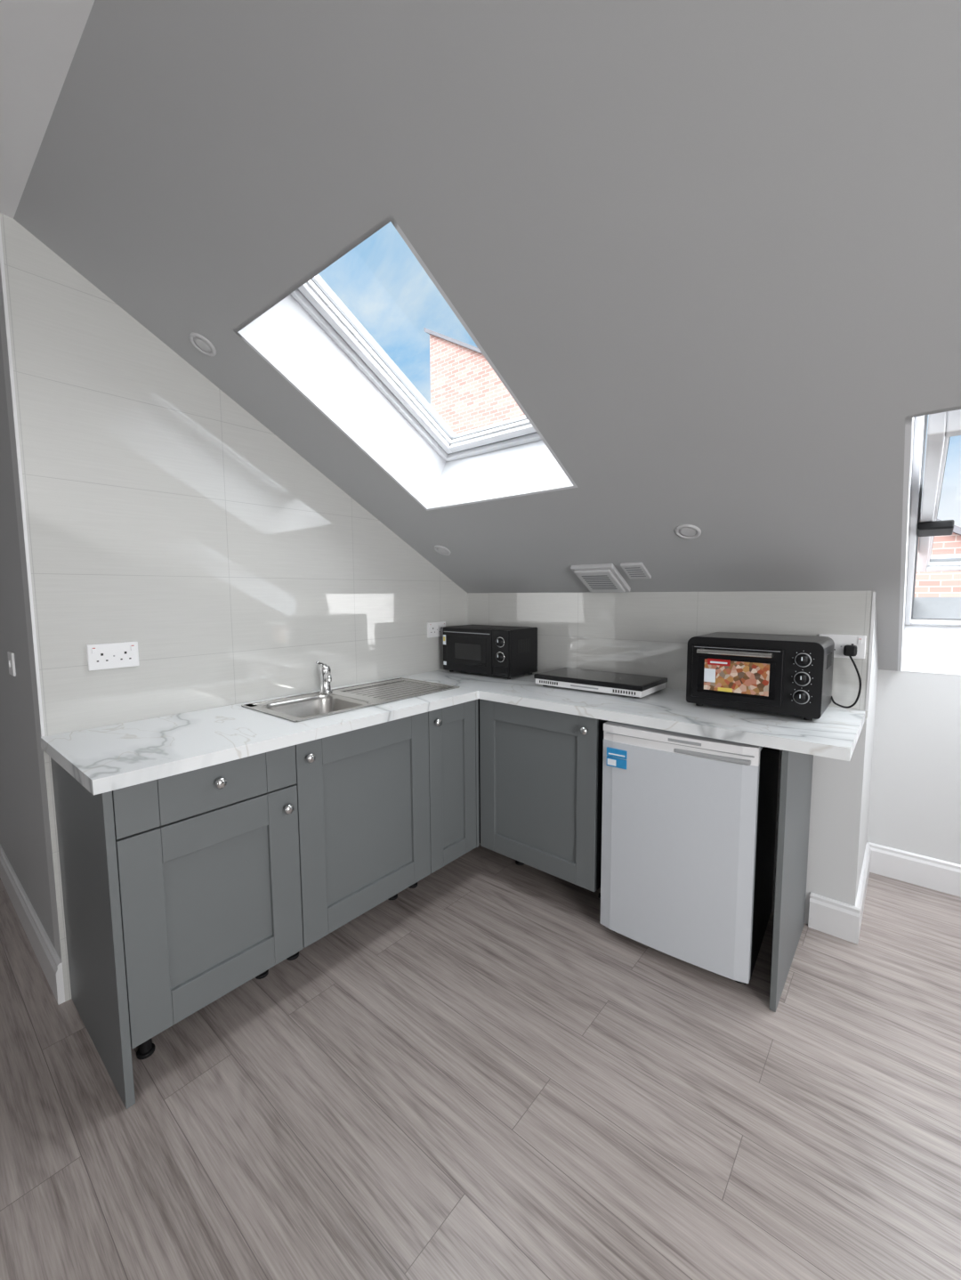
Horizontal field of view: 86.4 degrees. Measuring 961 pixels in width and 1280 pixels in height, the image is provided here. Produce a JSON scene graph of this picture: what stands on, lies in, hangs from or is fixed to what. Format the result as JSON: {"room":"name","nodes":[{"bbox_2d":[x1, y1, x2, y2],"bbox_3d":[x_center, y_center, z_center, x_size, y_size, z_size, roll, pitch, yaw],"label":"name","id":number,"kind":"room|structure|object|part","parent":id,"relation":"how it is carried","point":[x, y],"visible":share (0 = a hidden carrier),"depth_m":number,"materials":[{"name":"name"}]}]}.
{"room":"attic kitchen","nodes":[
{"label":"attic kitchen","id":0,"kind":"room"},
{"bbox_2d":[0,329,55,948],"bbox_3d":[-2.020,-0.067,2.189,1.500,2.473,0.100,4,7,40],"label":"wall","id":1,"kind":"structure","parent":0,"point":[22,837],"depth_m":1.86,"materials":[{"name":"paint"}]},
{"bbox_2d":[7,651,16,676],"bbox_3d":[-1.724,0.087,1.879,0.086,0.086,0.012,4,7,40],"label":"light switch","id":2,"kind":"object","parent":1,"relation":"attached to","point":[11,655],"visible":1,"depth_m":1.86,"materials":[{"name":"white plastic"}]},
{"bbox_2d":[0,843,64,1004],"bbox_3d":[-2.013,1.102,2.219,1.600,0.140,0.018,4,7,40],"label":"baseboard","id":3,"kind":"structure","parent":1,"relation":"attached to","point":[50,962],"depth_m":1.94,"materials":[{"name":"white wood"}]},
{"bbox_2d":[0,213,467,1001],"bbox_3d":[-0.780,-0.096,2.417,0.100,2.473,2.050,4,7,40],"label":"wall","id":4,"kind":"structure","parent":0,"point":[162,515],"depth_m":1.86,"materials":[{"name":"tile"}]},
{"bbox_2d":[0,221,44,737],"bbox_3d":[-1.405,-0.465,1.565,0.007,1.553,0.008,4,7,40],"label":"trim","id":5,"kind":"structure","parent":4,"relation":"attached to","point":[2,264],"depth_m":1.56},
{"bbox_2d":[86,641,139,671],"bbox_3d":[-1.264,0.054,1.764,0.013,0.088,0.148,4,7,40],"label":"wall socket","id":6,"kind":"object","parent":4,"relation":"attached to","point":[113,655],"visible":1,"depth_m":1.76,"materials":[{"name":"white plastic"}]},
{"bbox_2d":[427,621,445,638],"bbox_3d":[-0.252,-0.061,2.959,0.013,0.088,0.148,4,7,40],"label":"wall socket","id":7,"kind":"object","parent":4,"relation":"attached to","point":[434,629],"visible":0.94,"depth_m":2.94,"materials":[{"name":"white plastic"}]},
{"bbox_2d":[0,0,960,671],"bbox_3d":[-0.624,-0.357,0.168,6.200,1.542,6.768,4,7,40],"label":"ceiling","id":8,"kind":"structure","parent":0,"point":[710,250],"depth_m":1.10,"materials":[{"name":"paint"}]},
{"bbox_2d":[188,332,216,356],"bbox_3d":[-0.964,-1.024,1.775,0.082,0.047,0.092,-5,7,-44],"label":"recessed light","id":9,"kind":"object","parent":8,"relation":"in","point":[204,345],"visible":1,"depth_m":1.77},
{"bbox_2d":[234,214,578,510],"bbox_3d":[-0.164,-0.962,1.818,0.788,0.827,1.055,4,7,40],"label":"window","id":10,"kind":"structure","parent":8,"relation":"attached to","point":[311,337],"depth_m":2.05,"materials":[{"name":"paint"}]},
{"bbox_2d":[434,545,450,555],"bbox_3d":[-0.202,-0.472,2.699,0.082,0.047,0.092,-5,7,-44],"label":"recessed light","id":11,"kind":"object","parent":8,"relation":"in","point":[440,549],"visible":1,"depth_m":2.69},
{"bbox_2d":[570,563,631,592],"bbox_3d":[0.569,-0.289,2.417,0.210,0.130,0.208,4,7,40],"label":"fan","id":12,"kind":"object","parent":8,"relation":"attached to","point":[601,578],"visible":1,"depth_m":2.38,"materials":[{"name":"white plastic"}]},
{"bbox_2d":[620,562,651,579],"bbox_3d":[0.686,-0.305,2.260,0.100,0.068,0.109,4,7,40],"label":"ceiling vent","id":13,"kind":"object","parent":8,"relation":"in","point":[632,570],"visible":1,"depth_m":2.25,"materials":[{"name":"white plastic"}]},
{"bbox_2d":[674,524,701,539],"bbox_3d":[0.767,-0.400,1.894,0.082,0.047,0.092,-5,7,-44],"label":"recessed light","id":14,"kind":"object","parent":8,"relation":"in","point":[689,531],"visible":1,"depth_m":1.89,"materials":[{"name":"white plastic"}]},
{"bbox_2d":[898,406,960,675],"bbox_3d":[1.843,-0.341,1.596,0.806,1.115,1.622,4,7,40],"label":"window","id":15,"kind":"structure","parent":8,"relation":"attached to","point":[929,627],"depth_m":1.98,"materials":[{"name":"paint"}]},
{"bbox_2d":[0,842,960,1279],"bbox_3d":[-0.629,1.365,0.307,6.200,0.050,6.718,4,7,40],"label":"floor","id":16,"kind":"structure","parent":0,"point":[473,1075],"depth_m":1.35,"materials":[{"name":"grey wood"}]},
{"bbox_2d":[50,745,303,1109],"bbox_3d":[-0.982,0.777,1.693,0.610,0.871,0.526,4,7,40],"label":"base cabinet","id":17,"kind":"object","parent":16,"relation":"on","point":[208,858],"depth_m":1.47,"materials":[{"name":"grey wood"}]},
{"bbox_3d":[-1.157,0.794,1.510,0.580,0.870,0.021,4,7,40],"label":"cabinet end panel","id":18,"kind":"part","parent":17,"relation":"part of","materials":[{"name":"grey wood"}]},
{"bbox_2d":[286,712,430,960],"bbox_3d":[-0.607,0.737,2.115,0.583,0.868,0.603,4,7,40],"label":"base cabinet","id":19,"kind":"object","parent":16,"relation":"on","point":[363,794],"visible":0.67,"depth_m":1.91,"materials":[{"name":"grey wood"}]},
{"bbox_2d":[408,699,479,888],"bbox_3d":[-0.308,0.703,2.467,0.583,0.868,0.319,4,7,40],"label":"base cabinet","id":20,"kind":"object","parent":16,"relation":"on","point":[453,730],"visible":0.45,"depth_m":2.30,"materials":[{"name":"grey wood"}]},
{"bbox_2d":[477,698,607,899],"bbox_3d":[0.181,0.687,2.603,1.155,0.868,0.583,4,7,40],"label":"base cabinet","id":21,"kind":"object","parent":16,"relation":"on","point":[540,771],"visible":0.59,"depth_m":2.20,"materials":[{"name":"grey wood"}]},
{"bbox_2d":[40,669,866,794],"bbox_3d":[0.019,0.305,1.774,1.988,0.038,2.053,4,7,40],"label":"countertop","id":22,"kind":"structure","parent":21,"relation":"on","point":[102,759],"depth_m":1.74,"materials":[{"name":"white stone"}]},
{"bbox_2d":[241,661,459,722],"bbox_3d":[-0.530,0.237,2.240,0.415,0.291,0.845,4,7,40],"label":"stainless steel sink","id":23,"kind":"object","parent":22,"relation":"in","point":[328,701],"visible":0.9,"depth_m":2.24,"materials":[{"name":"silver metal"}]},
{"bbox_2d":[442,624,537,679],"bbox_3d":[0.043,0.057,2.853,0.473,0.258,0.288,4,7,40],"label":"microwave oven","id":24,"kind":"object","parent":22,"relation":"on","point":[508,652],"visible":1,"depth_m":2.73,"materials":[{"name":"black plastic"}]},
{"bbox_2d":[534,667,667,697],"bbox_3d":[0.556,0.196,2.397,0.538,0.058,0.290,4,7,40],"label":"induction hob","id":25,"kind":"object","parent":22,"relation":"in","point":[614,683],"visible":1,"depth_m":2.31,"materials":[{"name":"black glass"}]},
{"bbox_2d":[686,631,861,721],"bbox_3d":[1.099,0.127,1.933,0.534,0.274,0.372,4,7,40],"label":"oven","id":26,"kind":"object","parent":22,"relation":"on","point":[789,675],"visible":1,"depth_m":1.84,"materials":[{"name":"black plastic"}]},
{"bbox_2d":[600,721,779,984],"bbox_3d":[0.837,0.739,2.040,0.532,0.858,0.544,4,7,37],"label":"fridge","id":27,"kind":"object","parent":16,"relation":"on","point":[689,821],"visible":0.88,"depth_m":1.80,"materials":[{"name":"white plastic"}]},
{"bbox_2d":[769,750,813,1012],"bbox_3d":[1.126,0.750,1.835,0.018,0.870,0.563,4,7,40],"label":"cabinet end panel","id":28,"kind":"object","parent":16,"relation":"on","point":[797,768],"visible":0.76,"depth_m":1.72,"materials":[{"name":"grey wood"}]},
{"bbox_2d":[467,591,875,923],"bbox_3d":[0.679,0.435,2.645,2.095,1.357,0.100,4,7,40],"label":"wall","id":29,"kind":"structure","parent":0,"point":[636,633],"depth_m":2.19,"materials":[{"name":"paint"}]},
{"bbox_2d":[808,891,860,944],"bbox_3d":[1.397,1.098,2.023,0.163,0.140,0.018,4,7,40],"label":"baseboard","id":30,"kind":"structure","parent":29,"relation":"attached to","point":[827,915],"depth_m":2.02,"materials":[{"name":"white wood"}]},
{"bbox_2d":[818,633,866,659],"bbox_3d":[1.371,0.024,1.943,0.148,0.088,0.013,4,7,40],"label":"wall socket","id":31,"kind":"object","parent":29,"relation":"attached to","point":[840,641],"visible":0.59,"depth_m":1.93,"materials":[{"name":"white plastic"}]},
{"bbox_2d":[865,591,875,711],"bbox_3d":[1.444,0.044,1.893,0.009,0.442,0.007,4,7,40],"label":"trim","id":32,"kind":"structure","parent":29,"relation":"attached to","point":[874,593],"depth_m":1.89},
{"bbox_2d":[857,612,878,892],"bbox_3d":[1.657,0.492,2.260,0.100,1.301,0.568,4,7,40],"label":"wall","id":33,"kind":"structure","parent":0,"point":[875,662],"depth_m":2.18,"materials":[{"name":"paint"}]},
{"bbox_2d":[855,842,871,937],"bbox_3d":[1.674,1.077,2.238,0.018,0.140,0.668,4,7,40],"label":"baseboard","id":34,"kind":"structure","parent":33,"relation":"attached to","point":[861,897],"depth_m":2.19,"materials":[{"name":"white wood"}]},
{"bbox_2d":[866,669,960,864],"bbox_3d":[2.869,0.694,1.692,2.705,0.986,0.100,4,7,40],"label":"wall","id":35,"kind":"structure","parent":0,"point":[915,799],"depth_m":2.35,"materials":[{"name":"paint"}]},
{"bbox_2d":[868,842,960,897],"bbox_3d":[2.872,1.123,1.654,2.605,0.140,0.018,4,7,40],"label":"baseboard","id":36,"kind":"structure","parent":35,"relation":"attached to","point":[929,872],"depth_m":2.36,"materials":[{"name":"white wood"}]},
{"label":"outside","id":37,"kind":"structure","parent":0,"visible":0},
{"bbox_2d":[424,327,960,597],"bbox_3d":[9.334,-2.752,14.650,24.650,17.390,6.200,4,7,40],"label":"brick house","id":38,"kind":"structure","parent":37,"point":[467,393],"depth_m":18.14,"materials":[{"name":"orange brick"}]}
]}

